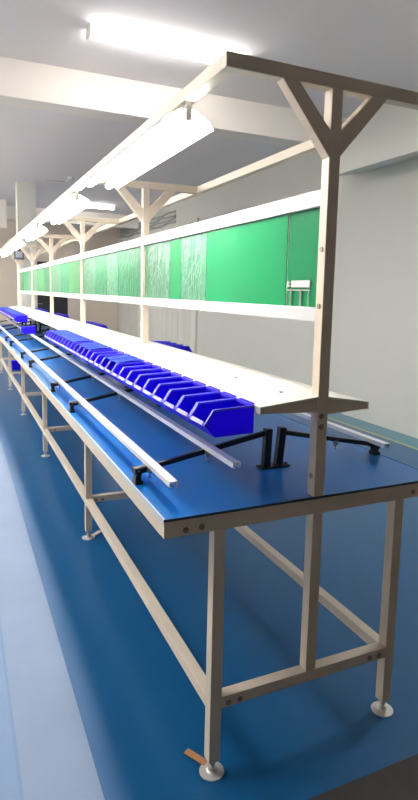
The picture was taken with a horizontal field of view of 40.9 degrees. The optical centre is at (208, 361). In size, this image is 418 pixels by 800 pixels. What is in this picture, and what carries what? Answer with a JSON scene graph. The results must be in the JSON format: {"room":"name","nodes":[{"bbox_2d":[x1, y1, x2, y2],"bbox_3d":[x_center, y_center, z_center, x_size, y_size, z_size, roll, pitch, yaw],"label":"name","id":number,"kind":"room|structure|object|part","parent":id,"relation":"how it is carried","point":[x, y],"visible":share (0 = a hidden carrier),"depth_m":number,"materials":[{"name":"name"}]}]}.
{"room":"factory floor","nodes":[
{"label":"factory floor","id":0,"kind":"room"},
{"bbox_2d":[15,181,37,323],"bbox_3d":[-3.223,-1.506,9.914,0.310,3.200,0.300,-2,8,-24],"label":"column","id":1,"kind":"structure","parent":0,"point":[25,192],"depth_m":9.66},
{"bbox_2d":[0,220,118,331],"bbox_3d":[-6.205,-2.065,13.910,8.100,3.200,0.100,-2,8,-24],"label":"wall","id":2,"kind":"structure","parent":0,"point":[100,312],"depth_m":14.83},
{"bbox_2d":[37,261,67,323],"bbox_3d":[-4.200,-1.587,14.881,0.880,2.100,0.095,-2,8,-24],"label":"door","id":3,"kind":"structure","parent":2,"relation":"in","point":[60,303],"depth_m":14.94,"materials":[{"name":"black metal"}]},
{"bbox_2d":[0,343,417,799],"bbox_3d":[-2.136,0.737,5.013,8.100,0.001,20.000,-2,8,-24],"label":"floor","id":4,"kind":"structure","parent":0,"point":[96,703],"depth_m":2.19,"materials":[{"name":"blue paint"}]},
{"bbox_2d":[11,360,20,369],"bbox_3d":[-3.336,0.052,9.684,0.158,0.160,0.198,-2,8,-24],"label":"box","id":5,"kind":"object","parent":4,"relation":"on","point":[15,365],"visible":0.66,"depth_m":9.60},
{"bbox_2d":[184,748,206,764],"bbox_3d":[-0.040,1.190,1.686,0.076,0.002,0.022,6,9,36],"label":"slip","id":6,"kind":"object","parent":4,"relation":"on","point":[188,752],"visible":0.86,"depth_m":1.69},
{"bbox_2d":[0,51,417,781],"bbox_3d":[-1.405,-0.304,5.472,0.966,1.984,8.524,-2,8,-24],"label":"workbench","id":7,"kind":"object","parent":4,"relation":"on","point":[213,497],"visible":0.81,"depth_m":1.81,"materials":[{"name":"metal"}]},
{"bbox_3d":[-3.433,-0.212,9.238,0.036,0.706,0.036,-2,8,-24],"label":"leg","id":8,"kind":"part","parent":7,"relation":"part of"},
{"bbox_3d":[-3.092,0.066,8.495,0.036,0.036,1.654,-2,8,-24],"label":"rail","id":9,"kind":"part","parent":7,"relation":"part of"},
{"bbox_2d":[0,249,11,256],"bbox_3d":[-3.053,-1.615,8.282,0.176,0.069,1.146,-2,8,-24],"label":"lamp","id":10,"kind":"object","parent":7,"relation":"hanging from","point":[7,252],"visible":0.86,"depth_m":8.03,"materials":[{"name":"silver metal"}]},
{"bbox_3d":[-2.743,-0.008,7.709,0.036,0.706,0.036,-2,8,-24],"label":"leg","id":11,"kind":"part","parent":7,"relation":"part of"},
{"bbox_3d":[-2.363,-1.464,6.753,0.036,0.037,1.654,-2,8,-24],"label":"rail","id":12,"kind":"part","parent":7,"relation":"part of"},
{"bbox_2d":[2,239,25,250],"bbox_3d":[-2.363,-1.410,6.753,0.176,0.069,1.146,-2,8,-24],"label":"lamp","id":13,"kind":"object","parent":7,"relation":"hanging from","point":[16,244],"visible":0.96,"depth_m":6.55,"materials":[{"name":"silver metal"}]},
{"bbox_3d":[-2.402,0.270,6.966,0.036,0.036,1.654,-2,8,-24],"label":"rail","id":14,"kind":"part","parent":7,"relation":"part of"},
{"bbox_2d":[14,249,23,259],"bbox_3d":[-3.090,-1.860,9.094,0.155,0.390,0.068,-2,8,-24],"label":"sign box","id":15,"kind":"object","parent":7,"relation":"attached to","point":[18,254],"visible":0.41,"depth_m":9.08,"materials":[{"name":"grey plastic"}]},
{"bbox_3d":[-3.119,-1.193,9.249,0.036,1.147,0.036,-2,8,-24],"label":"post","id":16,"kind":"part","parent":7,"relation":"part of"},
{"bbox_2d":[20,272,23,290],"bbox_3d":[-3.000,-1.282,8.966,0.003,0.286,0.545,-2,8,-24],"label":"board","id":17,"kind":"object","parent":7,"relation":"on","point":[21,274],"visible":1,"depth_m":8.96,"materials":[{"name":"plastic"}]},
{"bbox_2d":[2,321,42,326],"bbox_3d":[-2.543,-0.520,8.021,0.969,0.137,0.044,-2,8,-24],"label":"support","id":18,"kind":"object","parent":7,"relation":"on","point":[28,321],"visible":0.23,"depth_m":7.96,"materials":[{"name":"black metal"}]},
{"bbox_3d":[-2.759,-0.525,7.923,0.434,0.094,0.016,-2,8,-24],"label":"arm","id":19,"kind":"part","parent":18,"relation":"part of"},
{"bbox_3d":[-2.054,0.196,6.180,0.036,0.706,0.036,-2,8,-24],"label":"leg","id":20,"kind":"part","parent":7,"relation":"part of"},
{"bbox_2d":[23,271,27,290],"bbox_3d":[-2.766,-1.212,8.446,0.003,0.286,0.595,-2,8,-24],"label":"board","id":21,"kind":"object","parent":7,"relation":"on","point":[25,274],"visible":0.96,"depth_m":8.44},
{"bbox_2d":[0,323,57,333],"bbox_3d":[-2.300,-0.448,7.482,0.969,0.137,0.044,-2,8,-24],"label":"support","id":22,"kind":"object","parent":7,"relation":"on","point":[35,324],"visible":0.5,"depth_m":7.46,"materials":[{"name":"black metal"}]},
{"bbox_2d":[28,271,30,290],"bbox_3d":[-2.540,-1.146,7.946,0.003,0.286,0.500,-2,8,-24],"label":"sheet","id":23,"kind":"object","parent":7,"relation":"on","point":[29,272],"visible":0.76,"depth_m":7.99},
{"bbox_3d":[-1.673,-1.260,5.223,0.036,0.037,1.654,-2,8,-24],"label":"rail","id":24,"kind":"part","parent":7,"relation":"part of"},
{"bbox_2d":[5,328,54,340],"bbox_3d":[-1.855,-0.316,6.496,0.969,0.137,0.044,-2,8,-24],"label":"support","id":25,"kind":"object","parent":7,"relation":"on","point":[47,329],"visible":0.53,"depth_m":6.37,"materials":[{"name":"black metal"}]},
{"bbox_2d":[0,326,11,336],"bbox_3d":[-2.502,-0.372,6.878,0.026,0.016,1.673,-2,8,-24],"label":"rail","id":26,"kind":"object","parent":25,"relation":"on","point":[1,327],"visible":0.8,"depth_m":6.75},
{"bbox_3d":[-2.071,-0.322,6.398,0.434,0.094,0.016,-2,8,-24],"label":"arm","id":27,"kind":"part","parent":25,"relation":"part of"},
{"bbox_2d":[14,222,47,240],"bbox_3d":[-1.673,-1.206,5.224,0.176,0.069,1.146,-2,8,-24],"label":"lamp","id":28,"kind":"object","parent":7,"relation":"hanging from","point":[32,232],"visible":1,"depth_m":5.01,"materials":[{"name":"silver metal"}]},
{"bbox_2d":[9,335,54,345],"bbox_3d":[-1.613,-0.244,5.958,0.969,0.137,0.044,-2,8,-24],"label":"support","id":29,"kind":"object","parent":7,"relation":"on","point":[10,342],"visible":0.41,"depth_m":5.82,"materials":[{"name":"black metal"}]},
{"bbox_2d":[10,336,30,353],"bbox_3d":[-1.815,-0.169,5.353,0.026,0.016,1.673,-2,8,-24],"label":"rail","id":30,"kind":"object","parent":29,"relation":"on","point":[17,342],"visible":0.85,"depth_m":5.23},
{"bbox_3d":[-1.829,-0.250,5.859,0.434,0.094,0.016,-2,8,-24],"label":"arm","id":31,"kind":"part","parent":29,"relation":"part of"},
{"bbox_3d":[-1.712,0.474,5.437,0.036,0.036,1.654,-2,8,-24],"label":"rail","id":32,"kind":"part","parent":7,"relation":"part of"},
{"bbox_3d":[-2.429,-0.989,7.720,0.036,1.147,0.036,-2,8,-24],"label":"post","id":33,"kind":"part","parent":7,"relation":"part of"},
{"bbox_2d":[32,269,37,291],"bbox_3d":[-2.310,-1.078,7.437,0.003,0.286,0.545,-2,8,-24],"label":"sheet","id":34,"kind":"object","parent":7,"relation":"on","point":[34,272],"visible":0.95,"depth_m":7.40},
{"bbox_2d":[38,268,44,291],"bbox_3d":[-2.076,-1.008,6.917,0.003,0.286,0.595,-2,8,-24],"label":"board","id":35,"kind":"object","parent":7,"relation":"on","point":[41,270],"visible":1,"depth_m":6.89,"materials":[{"name":"plastic"}]},
{"bbox_3d":[-1.363,0.401,4.651,0.036,0.706,0.036,-2,8,-24],"label":"leg","id":36,"kind":"part","parent":7,"relation":"part of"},
{"bbox_2d":[44,266,49,291],"bbox_3d":[-1.850,-0.942,6.417,0.003,0.286,0.500,-2,8,-24],"label":"board","id":37,"kind":"object","parent":7,"relation":"on","point":[46,269],"visible":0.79,"depth_m":6.44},
{"bbox_2d":[20,346,75,357],"bbox_3d":[-1.168,-0.113,4.971,0.969,0.137,0.044,-2,8,-24],"label":"support","id":38,"kind":"object","parent":7,"relation":"on","point":[37,350],"visible":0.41,"depth_m":4.83,"materials":[{"name":"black metal"}]},
{"bbox_2d":[29,334,54,349],"bbox_3d":[-1.636,-0.207,5.429,0.026,0.016,1.673,-2,8,-24],"label":"rail","id":39,"kind":"object","parent":38,"relation":"on","point":[32,335],"visible":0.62,"depth_m":5.22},
{"bbox_2d":[20,325,35,333],"bbox_3d":[-1.975,-0.350,6.103,0.162,0.088,0.107,-2,8,-24],"label":"storage bin","id":40,"kind":"object","parent":39,"relation":"on","point":[24,329],"visible":1,"depth_m":6.06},
{"bbox_3d":[-1.384,-0.118,4.873,0.434,0.094,0.016,-2,8,-24],"label":"arm","id":41,"kind":"part","parent":38,"relation":"part of"},
{"bbox_3d":[-1.739,-0.785,6.191,0.036,1.147,0.036,-2,8,-24],"label":"post","id":42,"kind":"part","parent":7,"relation":"part of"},
{"bbox_2d":[51,264,61,292],"bbox_3d":[-1.600,-0.868,5.862,0.003,0.286,0.645,-2,8,-24],"label":"sheet","id":43,"kind":"object","parent":7,"relation":"on","point":[56,269],"visible":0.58,"depth_m":5.85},
{"bbox_2d":[28,353,90,367],"bbox_3d":[-0.925,-0.041,4.433,0.969,0.137,0.044,-2,8,-24],"label":"support","id":44,"kind":"object","parent":7,"relation":"on","point":[30,362],"visible":0.36,"depth_m":4.28,"materials":[{"name":"black metal"}]},
{"bbox_3d":[-1.141,-0.046,4.335,0.434,0.094,0.016,-2,8,-24],"label":"arm","id":45,"kind":"part","parent":44,"relation":"part of"},
{"bbox_2d":[53,348,102,379],"bbox_3d":[-0.948,-0.004,3.904,0.026,0.016,1.673,-2,8,-24],"label":"rail","id":46,"kind":"object","parent":44,"relation":"on","point":[92,373],"visible":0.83,"depth_m":3.67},
{"bbox_2d":[35,191,91,223],"bbox_3d":[-0.983,-1.002,3.695,0.176,0.069,1.146,-2,8,-24],"label":"lamp","id":47,"kind":"object","parent":7,"relation":"hanging from","point":[69,206],"visible":1,"depth_m":3.49,"materials":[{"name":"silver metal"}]},
{"bbox_3d":[-0.983,-1.056,3.694,0.036,0.037,1.654,-2,8,-24],"label":"rail","id":48,"kind":"part","parent":7,"relation":"part of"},
{"bbox_3d":[-1.022,0.678,3.908,0.036,0.036,1.654,-2,8,-24],"label":"rail","id":49,"kind":"part","parent":7,"relation":"part of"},
{"bbox_2d":[61,262,68,292],"bbox_3d":[-1.386,-0.804,5.387,0.003,0.286,0.395,-2,8,-24],"label":"board","id":50,"kind":"object","parent":7,"relation":"on","point":[65,266],"visible":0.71,"depth_m":5.37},
{"bbox_3d":[-1.785,-1.484,7.010,0.036,0.037,1.654,-2,8,-24],"label":"rail","id":51,"kind":"part","parent":7,"relation":"part of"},
{"bbox_2d":[69,260,79,293],"bbox_3d":[-1.181,-0.743,4.933,0.003,0.286,0.600,-2,8,-24],"label":"board","id":52,"kind":"object","parent":7,"relation":"on","point":[74,266],"visible":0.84,"depth_m":4.94,"materials":[{"name":"plastic"}]},
{"bbox_3d":[-1.833,-0.065,5.311,0.036,0.041,8.414,-2,8,-24],"label":"rail","id":53,"kind":"part","parent":7,"relation":"part of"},
{"bbox_3d":[-1.049,-0.580,4.661,0.036,1.147,0.036,-2,8,-24],"label":"post","id":54,"kind":"part","parent":7,"relation":"part of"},
{"bbox_3d":[-0.674,0.605,3.122,0.036,0.706,0.036,-2,8,-24],"label":"leg","id":55,"kind":"part","parent":7,"relation":"part of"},
{"bbox_2d":[83,256,94,294],"bbox_3d":[-0.949,-0.675,4.419,0.003,0.286,0.455,-2,8,-24],"label":"sheet","id":56,"kind":"object","parent":7,"relation":"on","point":[88,263],"visible":0.87,"depth_m":4.40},
{"bbox_2d":[50,372,128,391],"bbox_3d":[-0.480,0.091,3.447,0.969,0.137,0.044,-2,8,-24],"label":"support","id":57,"kind":"object","parent":7,"relation":"on","point":[52,384],"visible":0.38,"depth_m":3.30,"materials":[{"name":"black metal"}]},
{"bbox_2d":[28,353,67,387],"bbox_3d":[-1.127,0.035,3.829,0.026,0.016,1.673,-2,8,-24],"label":"rail","id":58,"kind":"object","parent":57,"relation":"on","point":[49,371],"visible":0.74,"depth_m":3.60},
{"bbox_3d":[-0.696,0.085,3.349,0.434,0.094,0.016,-2,8,-24],"label":"arm","id":59,"kind":"part","parent":57,"relation":"part of"},
{"bbox_2d":[95,254,106,294],"bbox_3d":[-0.784,-0.626,4.053,0.003,0.286,0.345,-2,8,-24],"label":"board","id":60,"kind":"object","parent":7,"relation":"on","point":[101,260],"visible":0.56,"depth_m":4.04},
{"bbox_3d":[-1.095,-1.279,5.481,0.036,0.037,1.654,-2,8,-24],"label":"rail","id":61,"kind":"part","parent":7,"relation":"part of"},
{"bbox_2d":[107,251,117,295],"bbox_3d":[-0.651,-0.587,3.759,0.003,0.286,0.295,-2,8,-24],"label":"sheet","id":62,"kind":"object","parent":7,"relation":"on","point":[112,258],"visible":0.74,"depth_m":3.74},
{"bbox_2d":[69,389,160,412],"bbox_3d":[-0.237,0.163,2.908,0.969,0.137,0.044,-2,8,-24],"label":"support","id":63,"kind":"object","parent":7,"relation":"on","point":[72,404],"visible":0.4,"depth_m":2.76,"materials":[{"name":"black metal"}]},
{"bbox_3d":[-0.453,0.157,2.810,0.434,0.094,0.016,-2,8,-24],"label":"arm","id":64,"kind":"part","parent":63,"relation":"part of"},
{"bbox_2d":[118,246,140,296],"bbox_3d":[-0.478,-0.535,3.376,0.003,0.286,0.540,-2,8,-24],"label":"board","id":65,"kind":"object","parent":7,"relation":"on","point":[129,260],"visible":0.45,"depth_m":3.37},
{"bbox_3d":[-0.359,-0.376,3.132,0.036,1.147,0.036,-2,8,-24],"label":"post","id":66,"kind":"part","parent":7,"relation":"part of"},
{"bbox_3d":[-0.332,0.882,2.379,0.036,0.036,1.654,-2,8,-24],"label":"rail","id":67,"kind":"part","parent":7,"relation":"part of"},
{"bbox_2d":[81,101,214,189],"bbox_3d":[-0.293,-0.798,2.166,0.176,0.069,1.146,-2,8,-24],"label":"lamp","id":68,"kind":"object","parent":7,"relation":"hanging from","point":[179,128],"visible":1,"depth_m":1.93,"materials":[{"name":"white"}]},
{"bbox_2d":[145,240,169,298],"bbox_3d":[-0.271,-0.474,2.917,0.003,0.286,0.398,-2,8,-24],"label":"sheet","id":69,"kind":"object","parent":7,"relation":"on","point":[157,255],"visible":0.94,"depth_m":2.90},
{"bbox_3d":[-0.405,-1.075,3.952,0.036,0.037,1.654,-2,8,-24],"label":"rail","id":70,"kind":"part","parent":7,"relation":"part of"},
{"bbox_3d":[-0.293,-0.852,2.165,0.036,0.037,1.654,-2,8,-24],"label":"rail","id":71,"kind":"part","parent":7,"relation":"part of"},
{"bbox_2d":[170,237,181,299],"bbox_3d":[-0.159,-0.441,2.669,0.003,0.286,0.150,-2,8,-24],"label":"board","id":72,"kind":"object","parent":7,"relation":"on","point":[175,244],"visible":0.94,"depth_m":2.66,"materials":[{"name":"plastic"}]},
{"bbox_2d":[9,306,368,414],"bbox_3d":[-1.420,-0.385,5.454,0.375,0.054,8.486,-2,8,-24],"label":"shelf","id":73,"kind":"object","parent":7,"relation":"attached to","point":[271,394],"visible":0.87,"depth_m":2.08,"materials":[{"name":"beige metal"}]},
{"bbox_2d":[13,315,27,321],"bbox_3d":[-2.216,-0.510,6.581,0.162,0.088,0.107,-2,8,-24],"label":"storage bin","id":74,"kind":"object","parent":73,"relation":"hanging from","point":[18,318],"visible":1,"depth_m":6.54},
{"bbox_2d":[44,329,67,341],"bbox_3d":[-1.157,-0.197,4.234,0.162,0.088,0.107,-2,8,-24],"label":"storage bin","id":75,"kind":"object","parent":73,"relation":"hanging from","point":[48,332],"visible":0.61,"depth_m":4.25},
{"bbox_2d":[46,330,70,342],"bbox_3d":[-1.111,-0.184,4.132,0.162,0.089,0.107,-2,8,-24],"label":"storage bin","id":76,"kind":"object","parent":73,"relation":"hanging from","point":[51,332],"visible":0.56,"depth_m":4.15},
{"bbox_2d":[49,331,72,344],"bbox_3d":[-1.065,-0.170,4.031,0.162,0.089,0.107,-2,8,-24],"label":"storage bin","id":77,"kind":"object","parent":73,"relation":"hanging from","point":[53,333],"visible":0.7,"depth_m":4.04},
{"bbox_2d":[51,332,75,345],"bbox_3d":[-1.020,-0.157,3.929,0.162,0.089,0.107,-2,8,-24],"label":"storage bin","id":78,"kind":"object","parent":73,"relation":"hanging from","point":[56,334],"visible":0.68,"depth_m":3.92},
{"bbox_2d":[54,334,78,347],"bbox_3d":[-0.974,-0.143,3.827,0.162,0.089,0.107,-2,8,-24],"label":"storage bin","id":79,"kind":"object","parent":73,"relation":"hanging from","point":[58,336],"visible":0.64,"depth_m":3.83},
{"bbox_3d":[-1.400,-0.408,5.460,0.036,0.008,1.652,-2,8,-24],"label":"ridge plate","id":80,"kind":"part","parent":73,"relation":"part of","materials":[{"name":"beige metal"}]},
{"bbox_2d":[56,335,80,348],"bbox_3d":[-0.928,-0.129,3.725,0.162,0.089,0.107,-2,8,-24],"label":"storage bin","id":81,"kind":"object","parent":73,"relation":"hanging from","point":[61,337],"visible":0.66,"depth_m":3.74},
{"bbox_2d":[59,336,86,350],"bbox_3d":[-0.882,-0.116,3.623,0.162,0.089,0.107,-2,8,-24],"label":"storage bin","id":82,"kind":"object","parent":73,"relation":"hanging from","point":[64,338],"visible":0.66,"depth_m":3.62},
{"bbox_2d":[62,338,88,352],"bbox_3d":[-0.836,-0.102,3.522,0.162,0.089,0.107,-2,8,-24],"label":"storage bin","id":83,"kind":"object","parent":73,"relation":"hanging from","point":[66,342],"visible":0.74,"depth_m":3.53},
{"bbox_2d":[65,339,93,354],"bbox_3d":[-0.790,-0.088,3.420,0.162,0.089,0.107,-2,8,-24],"label":"storage bin","id":84,"kind":"object","parent":73,"relation":"hanging from","point":[69,344],"visible":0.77,"depth_m":3.44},
{"bbox_2d":[68,341,98,357],"bbox_3d":[-0.744,-0.074,3.318,0.162,0.088,0.107,-2,8,-24],"label":"storage bin","id":85,"kind":"object","parent":73,"relation":"hanging from","point":[73,345],"visible":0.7,"depth_m":3.34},
{"bbox_2d":[72,342,101,358],"bbox_3d":[-0.698,-0.061,3.216,0.162,0.089,0.107,-2,8,-24],"label":"storage bin","id":86,"kind":"object","parent":73,"relation":"hanging from","point":[77,346],"visible":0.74,"depth_m":3.22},
{"bbox_2d":[76,344,106,361],"bbox_3d":[-0.652,-0.048,3.115,0.162,0.089,0.107,-2,8,-24],"label":"storage bin","id":87,"kind":"object","parent":73,"relation":"hanging from","point":[80,350],"visible":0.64,"depth_m":3.13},
{"bbox_2d":[80,346,112,364],"bbox_3d":[-0.606,-0.034,3.013,0.162,0.089,0.107,-2,8,-24],"label":"storage bin","id":88,"kind":"object","parent":73,"relation":"hanging from","point":[85,351],"visible":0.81,"depth_m":3.03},
{"bbox_2d":[92,324,107,328],"bbox_3d":[-1.022,-0.310,5.212,0.162,0.088,0.107,-2,8,-24],"label":"storage bin","id":89,"kind":"object","parent":73,"relation":"hanging from","point":[99,325],"visible":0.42,"depth_m":5.18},
{"bbox_2d":[84,348,117,367],"bbox_3d":[-0.560,-0.020,2.911,0.162,0.088,0.107,-2,8,-24],"label":"storage bin","id":90,"kind":"object","parent":73,"relation":"hanging from","point":[89,354],"visible":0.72,"depth_m":2.93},
{"bbox_2d":[89,351,124,369],"bbox_3d":[-0.514,-0.006,2.809,0.162,0.088,0.107,-2,8,-24],"label":"storage bin","id":91,"kind":"object","parent":73,"relation":"hanging from","point":[94,356],"visible":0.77,"depth_m":2.83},
{"bbox_2d":[94,353,129,372],"bbox_3d":[-0.468,0.007,2.707,0.162,0.088,0.107,-2,8,-24],"label":"storage bin","id":92,"kind":"object","parent":73,"relation":"hanging from","point":[100,358],"visible":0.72,"depth_m":2.73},
{"bbox_3d":[-0.710,-0.204,3.931,0.036,0.008,1.652,-2,8,-24],"label":"ridge plate","id":93,"kind":"part","parent":73,"relation":"part of","materials":[{"name":"beige metal"}]},
{"bbox_2d":[99,355,137,376],"bbox_3d":[-0.422,0.020,2.606,0.162,0.089,0.107,-2,8,-24],"label":"storage bin","id":94,"kind":"object","parent":73,"relation":"hanging from","point":[106,360],"visible":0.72,"depth_m":2.61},
{"bbox_2d":[105,358,144,380],"bbox_3d":[-0.377,0.034,2.504,0.162,0.089,0.107,-2,8,-24],"label":"storage bin","id":95,"kind":"object","parent":73,"relation":"hanging from","point":[113,363],"visible":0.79,"depth_m":2.51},
{"bbox_2d":[111,361,152,384],"bbox_3d":[-0.331,0.048,2.402,0.162,0.088,0.107,-2,8,-24],"label":"storage bin","id":96,"kind":"object","parent":73,"relation":"hanging from","point":[118,368],"visible":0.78,"depth_m":2.43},
{"bbox_2d":[118,364,160,389],"bbox_3d":[-0.285,0.062,2.300,0.162,0.088,0.107,-2,8,-24],"label":"storage bin","id":97,"kind":"object","parent":73,"relation":"hanging from","point":[126,371],"visible":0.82,"depth_m":2.33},
{"bbox_2d":[125,368,170,393],"bbox_3d":[-0.239,0.075,2.198,0.162,0.088,0.107,-2,8,-24],"label":"storage bin","id":98,"kind":"object","parent":73,"relation":"hanging from","point":[133,376],"visible":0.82,"depth_m":2.22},
{"bbox_2d":[133,372,181,399],"bbox_3d":[-0.193,0.089,2.097,0.162,0.088,0.107,-2,8,-24],"label":"storage bin","id":99,"kind":"object","parent":73,"relation":"hanging from","point":[142,380],"visible":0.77,"depth_m":2.12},
{"bbox_2d":[142,376,192,405],"bbox_3d":[-0.147,0.102,1.995,0.162,0.088,0.107,-2,8,-24],"label":"storage bin","id":100,"kind":"object","parent":73,"relation":"hanging from","point":[152,385],"visible":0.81,"depth_m":2.02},
{"bbox_2d":[164,344,191,351],"bbox_3d":[-0.189,-0.063,3.366,0.162,0.088,0.107,-2,8,-24],"label":"storage bin","id":101,"kind":"object","parent":73,"relation":"hanging from","point":[179,346],"visible":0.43,"depth_m":3.33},
{"bbox_2d":[152,380,205,412],"bbox_3d":[-0.101,0.116,1.893,0.162,0.088,0.107,-2,8,-24],"label":"storage bin","id":102,"kind":"object","parent":73,"relation":"hanging from","point":[163,390],"visible":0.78,"depth_m":1.92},
{"bbox_2d":[163,385,219,419],"bbox_3d":[-0.055,0.130,1.791,0.162,0.088,0.107,-2,8,-24],"label":"storage bin","id":103,"kind":"object","parent":73,"relation":"hanging from","point":[174,397],"visible":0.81,"depth_m":1.82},
{"bbox_2d":[175,391,235,427],"bbox_3d":[-0.009,0.143,1.690,0.162,0.088,0.107,-2,8,-24],"label":"storage bin","id":104,"kind":"object","parent":73,"relation":"hanging from","point":[187,404],"visible":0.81,"depth_m":1.72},
{"bbox_2d":[189,398,254,437],"bbox_3d":[0.037,0.157,1.588,0.162,0.088,0.107,-2,8,-24],"label":"storage bin","id":105,"kind":"object","parent":73,"relation":"hanging from","point":[227,417],"visible":1,"depth_m":1.56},
{"bbox_3d":[-0.020,0.001,2.402,0.036,0.008,1.652,-2,8,-24],"label":"ridge plate","id":106,"kind":"part","parent":73,"relation":"part of","materials":[{"name":"beige metal"}]},
{"bbox_2d":[181,232,206,300],"bbox_3d":[-0.070,-0.414,2.471,0.003,0.286,0.285,-2,8,-24],"label":"sheet","id":107,"kind":"object","parent":7,"relation":"on","point":[193,250],"visible":0.87,"depth_m":2.46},
{"bbox_3d":[0.016,0.809,1.592,0.036,0.706,0.036,-2,8,-24],"label":"leg","id":108,"kind":"part","parent":7,"relation":"part of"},
{"bbox_2d":[205,214,288,305],"bbox_3d":[0.118,-0.359,2.055,0.003,0.286,0.630,-2,8,-24],"label":"board","id":109,"kind":"object","parent":7,"relation":"on","point":[246,262],"visible":0.9,"depth_m":1.99,"materials":[{"name":"plastic"}]},
{"bbox_2d":[132,426,379,485],"bbox_3d":[0.208,0.295,1.922,0.969,0.137,0.044,-2,8,-24],"label":"support","id":110,"kind":"object","parent":7,"relation":"on","point":[267,433],"visible":0.97,"depth_m":1.91,"materials":[{"name":"black metal"}]},
{"bbox_2d":[64,385,177,487],"bbox_3d":[-0.439,0.239,2.304,0.026,0.016,1.673,-2,8,-24],"label":"rail","id":111,"kind":"object","parent":110,"relation":"on","point":[161,473],"visible":1,"depth_m":1.94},
{"bbox_2d":[99,378,240,468],"bbox_3d":[-0.260,0.200,2.380,0.026,0.016,1.673,-2,8,-24],"label":"rail","id":112,"kind":"object","parent":110,"relation":"on","point":[224,457],"visible":1,"depth_m":2.02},
{"bbox_3d":[-0.008,0.289,1.824,0.434,0.094,0.016,-2,8,-24],"label":"arm","id":113,"kind":"part","parent":110,"relation":"part of"},
{"bbox_3d":[0.222,0.357,1.937,0.112,0.010,0.044,-2,8,-24],"label":"plate","id":114,"kind":"part","parent":110,"relation":"part of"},
{"bbox_3d":[0.440,0.277,2.024,0.390,0.093,0.016,-2,8,-24],"label":"arm","id":115,"kind":"part","parent":110,"relation":"part of"},
{"bbox_2d":[292,413,389,447],"bbox_3d":[0.297,0.201,2.764,0.026,0.016,1.673,-2,8,-24],"label":"rail","id":116,"kind":"object","parent":110,"relation":"on","point":[372,440],"visible":0.49,"depth_m":2.16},
{"bbox_3d":[0.204,-0.895,2.601,0.036,0.037,1.260,-2,8,-24],"label":"rail","id":117,"kind":"part","parent":7,"relation":"part of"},
{"bbox_3d":[0.315,0.426,1.676,0.964,0.046,0.036,-2,8,-24],"label":"rail","id":118,"kind":"part","parent":7,"relation":"part of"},
{"bbox_2d":[286,280,309,306],"bbox_3d":[0.272,-0.209,1.716,0.002,0.078,0.131,-2,8,-24],"label":"label holder","id":119,"kind":"object","parent":7,"relation":"on","point":[299,283],"visible":1,"depth_m":1.70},
{"bbox_2d":[286,207,319,306],"bbox_3d":[0.288,-0.310,1.687,0.003,0.286,0.182,-2,8,-24],"label":"board","id":120,"kind":"object","parent":7,"relation":"on","point":[303,225],"visible":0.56,"depth_m":1.69,"materials":[{"name":"plastic"}]},
{"bbox_3d":[0.247,0.863,2.637,0.036,0.036,1.654,-2,8,-24],"label":"rail","id":121,"kind":"part","parent":7,"relation":"part of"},
{"bbox_3d":[0.312,0.699,1.711,0.036,0.504,0.036,-2,8,-24],"label":"post","id":122,"kind":"part","parent":7,"relation":"part of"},
{"bbox_3d":[0.331,-0.172,1.603,0.036,1.147,0.036,-2,8,-24],"label":"post","id":123,"kind":"part","parent":7,"relation":"part of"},
{"bbox_3d":[0.596,0.789,1.851,0.036,0.706,0.036,-2,8,-24],"label":"leg","id":124,"kind":"part","parent":7,"relation":"part of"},
{"bbox_2d":[0,0,417,214],"bbox_3d":[-2.066,-2.488,4.614,8.100,0.100,20.000,-2,8,-24],"label":"ceiling","id":125,"kind":"structure","parent":0,"point":[376,41],"depth_m":4.32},
{"bbox_2d":[0,199,6,228],"bbox_3d":[-6.457,-2.977,10.568,4.970,0.580,0.080,-2,8,-24],"label":"trim","id":126,"kind":"structure","parent":125,"relation":"attached to","point":[3,209],"depth_m":11.52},
{"bbox_2d":[46,177,72,182],"bbox_3d":[-2.456,-2.995,9.213,0.368,0.040,0.461,-2,8,-24],"label":"conduit","id":127,"kind":"object","parent":125,"relation":"attached to","point":[68,178],"visible":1,"depth_m":9.35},
{"bbox_2d":[87,204,114,209],"bbox_3d":[-2.603,-3.310,11.887,1.200,0.078,0.112,-2,8,-24],"label":"ceiling lamp","id":128,"kind":"object","parent":125,"relation":"attached to","point":[92,205],"visible":0.46,"depth_m":11.99,"materials":[{"name":"white"}]},
{"bbox_2d":[86,22,222,62],"bbox_3d":[-0.291,-2.298,4.114,1.200,0.078,0.112,-2,8,-24],"label":"ceiling lamp","id":129,"kind":"object","parent":125,"relation":"attached to","point":[92,32],"visible":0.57,"depth_m":4.02,"materials":[{"name":"white"}]},
{"bbox_2d":[0,56,344,146],"bbox_3d":[-2.156,-2.254,4.317,7.680,0.295,0.240,-2,8,-24],"label":"ceiling beam","id":130,"kind":"structure","parent":125,"relation":"attached to","point":[23,84],"depth_m":4.84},
{"bbox_2d":[119,151,417,438],"bbox_3d":[1.640,-0.976,6.488,0.100,3.200,20.000,-2,8,-24],"label":"wall","id":131,"kind":"structure","parent":0,"point":[374,355],"depth_m":6.33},
{"bbox_2d":[6,205,139,228],"bbox_3d":[-5.426,-3.285,12.076,8.100,0.295,0.240,-2,8,-24],"label":"beam","id":132,"kind":"structure","parent":131,"relation":"attached to","point":[11,210],"depth_m":13.14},
{"bbox_2d":[120,211,175,237],"bbox_3d":[-1.543,-3.200,13.264,0.044,0.291,4.204,-2,8,-24],"label":"bundle","id":133,"kind":"object","parent":131,"relation":"attached to","point":[159,218],"visible":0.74,"depth_m":12.43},
{"bbox_2d":[118,217,198,353],"bbox_3d":[-1.365,-1.622,12.992,0.042,2.755,5.580,-2,8,-24],"label":"trim","id":134,"kind":"structure","parent":131,"relation":"attached to","point":[174,325],"depth_m":12.13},
{"bbox_2d":[339,87,417,175],"bbox_3d":[3.501,-1.673,1.631,0.420,0.545,9.860,-2,8,-24],"label":"beam","id":135,"kind":"structure","parent":131,"relation":"attached to","point":[390,137],"depth_m":5.27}
]}

